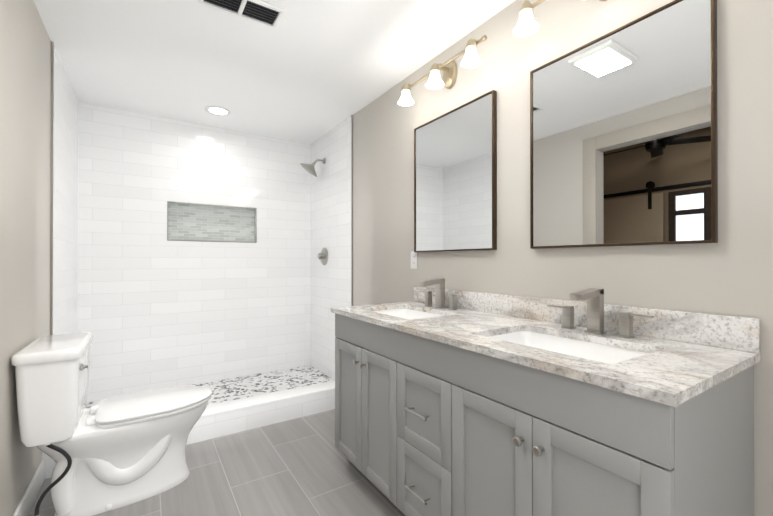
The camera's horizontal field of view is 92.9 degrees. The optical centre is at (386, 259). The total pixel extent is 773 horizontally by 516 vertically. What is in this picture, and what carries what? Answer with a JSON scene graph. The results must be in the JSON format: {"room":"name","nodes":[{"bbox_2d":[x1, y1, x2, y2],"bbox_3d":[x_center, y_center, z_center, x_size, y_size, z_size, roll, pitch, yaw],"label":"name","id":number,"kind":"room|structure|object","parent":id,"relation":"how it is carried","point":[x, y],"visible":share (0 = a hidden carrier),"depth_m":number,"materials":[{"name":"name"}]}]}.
{"room":"bathroom","nodes":[
{"label":"bathroom","id":0,"kind":"room"},
{"bbox_2d":[0,0,79,515],"bbox_3d":[-1.226,-0.049,0.924,0.128,2.440,5.080,0,0,-33],"label":"wall","id":1,"kind":"structure","parent":0,"point":[25,42],"depth_m":1.75,"materials":[{"name":"paint"}]},
{"bbox_2d":[13,459,44,515],"bbox_3d":[-1.616,1.119,1.632,0.015,0.110,0.780,0,0,-33],"label":"baseboard","id":2,"kind":"structure","parent":1,"relation":"attached to","point":[26,503],"depth_m":1.70,"materials":[{"name":"white wood"}]},
{"bbox_2d":[80,102,307,401],"bbox_3d":[-1.700,-0.038,3.538,1.942,2.440,0.188,0,0,-33],"label":"wall","id":3,"kind":"structure","parent":0,"point":[142,300],"depth_m":3.36,"materials":[{"name":"tile"}]},
{"bbox_2d":[50,41,352,334],"bbox_3d":[-1.381,-0.039,3.062,1.969,2.439,0.966,0,0,-33],"label":"trim","id":4,"kind":"structure","parent":3,"relation":"attached to","point":[51,188],"depth_m":2.13,"materials":[{"name":"silver metal"}]},
{"bbox_2d":[28,409,403,515],"bbox_3d":[-0.355,1.224,1.489,2.210,0.100,5.080,0,0,-33],"label":"floor","id":5,"kind":"structure","parent":0,"point":[301,466],"depth_m":1.95,"materials":[{"name":"tile"}]},
{"bbox_2d":[11,332,211,515],"bbox_3d":[-1.309,0.780,1.864,0.770,0.790,0.482,0,0,-33],"label":"toilet","id":6,"kind":"object","parent":5,"relation":"on","point":[112,453],"visible":1,"depth_m":1.70,"materials":[{"name":"ceramic"}]},
{"bbox_2d":[42,380,334,478],"bbox_3d":[-1.059,1.093,2.564,1.969,0.170,0.169,0,0,-33],"label":"shower curb","id":7,"kind":"object","parent":5,"relation":"on","point":[217,420],"depth_m":2.59,"materials":[{"name":"tile"}]},
{"bbox_2d":[85,365,333,407],"bbox_3d":[-1.373,1.163,3.044,1.954,0.035,0.987,0,0,-33],"label":"shower floor","id":8,"kind":"structure","parent":5,"relation":"on","point":[229,389],"depth_m":3.40,"materials":[{"name":"stone"}]},
{"bbox_2d":[335,313,753,515],"bbox_3d":[0.380,0.737,1.584,0.631,0.874,1.610,0,0,-33],"label":"bathroom vanity","id":9,"kind":"object","parent":5,"relation":"on","point":[425,427],"visible":0.92,"depth_m":1.07,"materials":[{"name":"paint"}]},
{"bbox_2d":[331,286,760,406],"bbox_3d":[0.387,0.237,1.591,0.618,0.125,1.640,0,0,-33],"label":"countertop","id":10,"kind":"structure","parent":9,"relation":"on","point":[689,355],"depth_m":1.19,"materials":[{"name":"stone"}]},
{"bbox_2d":[373,308,442,319],"bbox_3d":[0.107,0.383,1.974,0.390,0.162,0.560,0,0,-33],"label":"sink","id":11,"kind":"object","parent":10,"relation":"in","point":[409,314],"visible":0.06,"depth_m":2.21,"materials":[{"name":"ceramic"}]},
{"bbox_2d":[417,279,463,309],"bbox_3d":[0.261,0.193,2.076,0.155,0.165,0.381,0,0,-33],"label":"faucet","id":12,"kind":"object","parent":10,"relation":"on","point":[439,284],"visible":1,"depth_m":2.08,"materials":[{"name":"silver metal"}]},
{"bbox_2d":[489,331,647,364],"bbox_3d":[0.583,0.380,1.247,0.390,0.162,0.560,0,0,-33],"label":"sink","id":13,"kind":"object","parent":10,"relation":"in","point":[611,355],"depth_m":1.38,"materials":[{"name":"ceramic"}]},
{"bbox_2d":[547,288,653,337],"bbox_3d":[0.738,0.190,1.349,0.155,0.165,0.381,0,0,-33],"label":"faucet","id":14,"kind":"object","parent":10,"relation":"on","point":[594,297],"visible":0.96,"depth_m":1.36,"materials":[{"name":"silver metal"}]},
{"bbox_2d":[33,0,515,143],"bbox_3d":[-0.355,-1.316,1.500,2.210,0.100,5.080,0,0,-33],"label":"ceiling","id":15,"kind":"structure","parent":0,"point":[308,71],"depth_m":2.26,"materials":[{"name":"paint"}]},
{"bbox_2d":[205,106,230,115],"bbox_3d":[-1.425,-1.255,3.106,0.200,0.008,0.200,0,0,-33],"label":"recessed light","id":16,"kind":"object","parent":15,"relation":"in","point":[217,110],"visible":1,"depth_m":3.09,"materials":[{"name":"white"}]},
{"bbox_2d":[199,0,283,28],"bbox_3d":[-0.717,-1.258,1.824,0.370,0.013,0.170,0,0,-33],"label":"ceiling vent","id":17,"kind":"object","parent":15,"relation":"in","point":[260,12],"visible":1,"depth_m":1.85,"materials":[{"name":"metal"}]},
{"bbox_2d":[308,0,772,515],"bbox_3d":[0.516,-0.044,2.065,0.128,2.440,5.080,0,0,-33],"label":"wall","id":18,"kind":"structure","parent":0,"point":[732,276],"depth_m":1.73,"materials":[{"name":"paint"}]},
{"bbox_2d":[300,157,325,176],"bbox_3d":[-0.749,-0.921,3.663,0.239,0.206,0.181,0,0,-33],"label":"shower head","id":19,"kind":"object","parent":18,"relation":"attached to","point":[310,168],"visible":1,"depth_m":3.60},
{"bbox_2d":[317,247,327,264],"bbox_3d":[-0.644,-0.033,3.657,0.066,0.180,0.205,0,0,-33],"label":"shower valve","id":20,"kind":"object","parent":18,"relation":"attached to","point":[323,255],"visible":1,"depth_m":3.64,"materials":[{"name":"silver metal"}]},
{"bbox_2d":[411,251,416,268],"bbox_3d":[0.183,0.003,2.462,0.007,0.116,0.070,0,0,-33],"label":"electrical outlet plate","id":21,"kind":"object","parent":18,"relation":"attached to","point":[413,260],"visible":0.92,"depth_m":2.46,"materials":[{"name":"white plastic"}]},
{"bbox_2d":[398,35,486,105],"bbox_3d":[0.307,-1.089,2.123,0.177,0.178,0.692,0,0,-33],"label":"sconce","id":22,"kind":"object","parent":18,"relation":"attached to","point":[471,59],"visible":1,"depth_m":2.11,"materials":[{"name":"white glass"}]},
{"bbox_2d":[414,90,496,251],"bbox_3d":[0.374,-0.456,2.153,0.028,0.815,0.660,0,0,-33],"label":"mirror","id":23,"kind":"object","parent":18,"relation":"attached to","point":[455,179],"visible":1,"depth_m":2.08,"materials":[{"name":"brown metal"}]},
{"bbox_2d":[513,0,606,36],"bbox_3d":[0.790,-1.092,1.385,0.177,0.178,0.692,0,0,-33],"label":"sconce","id":24,"kind":"object","parent":18,"relation":"attached to","point":[527,25],"visible":1,"depth_m":1.59,"materials":[{"name":"white glass"}]},
{"bbox_2d":[530,0,717,248],"bbox_3d":[0.852,-0.459,1.423,0.028,0.815,0.655,0,0,-33],"label":"mirror","id":25,"kind":"object","parent":18,"relation":"attached to","point":[623,136],"visible":1,"depth_m":1.34,"materials":[{"name":"brown metal"}]}
]}

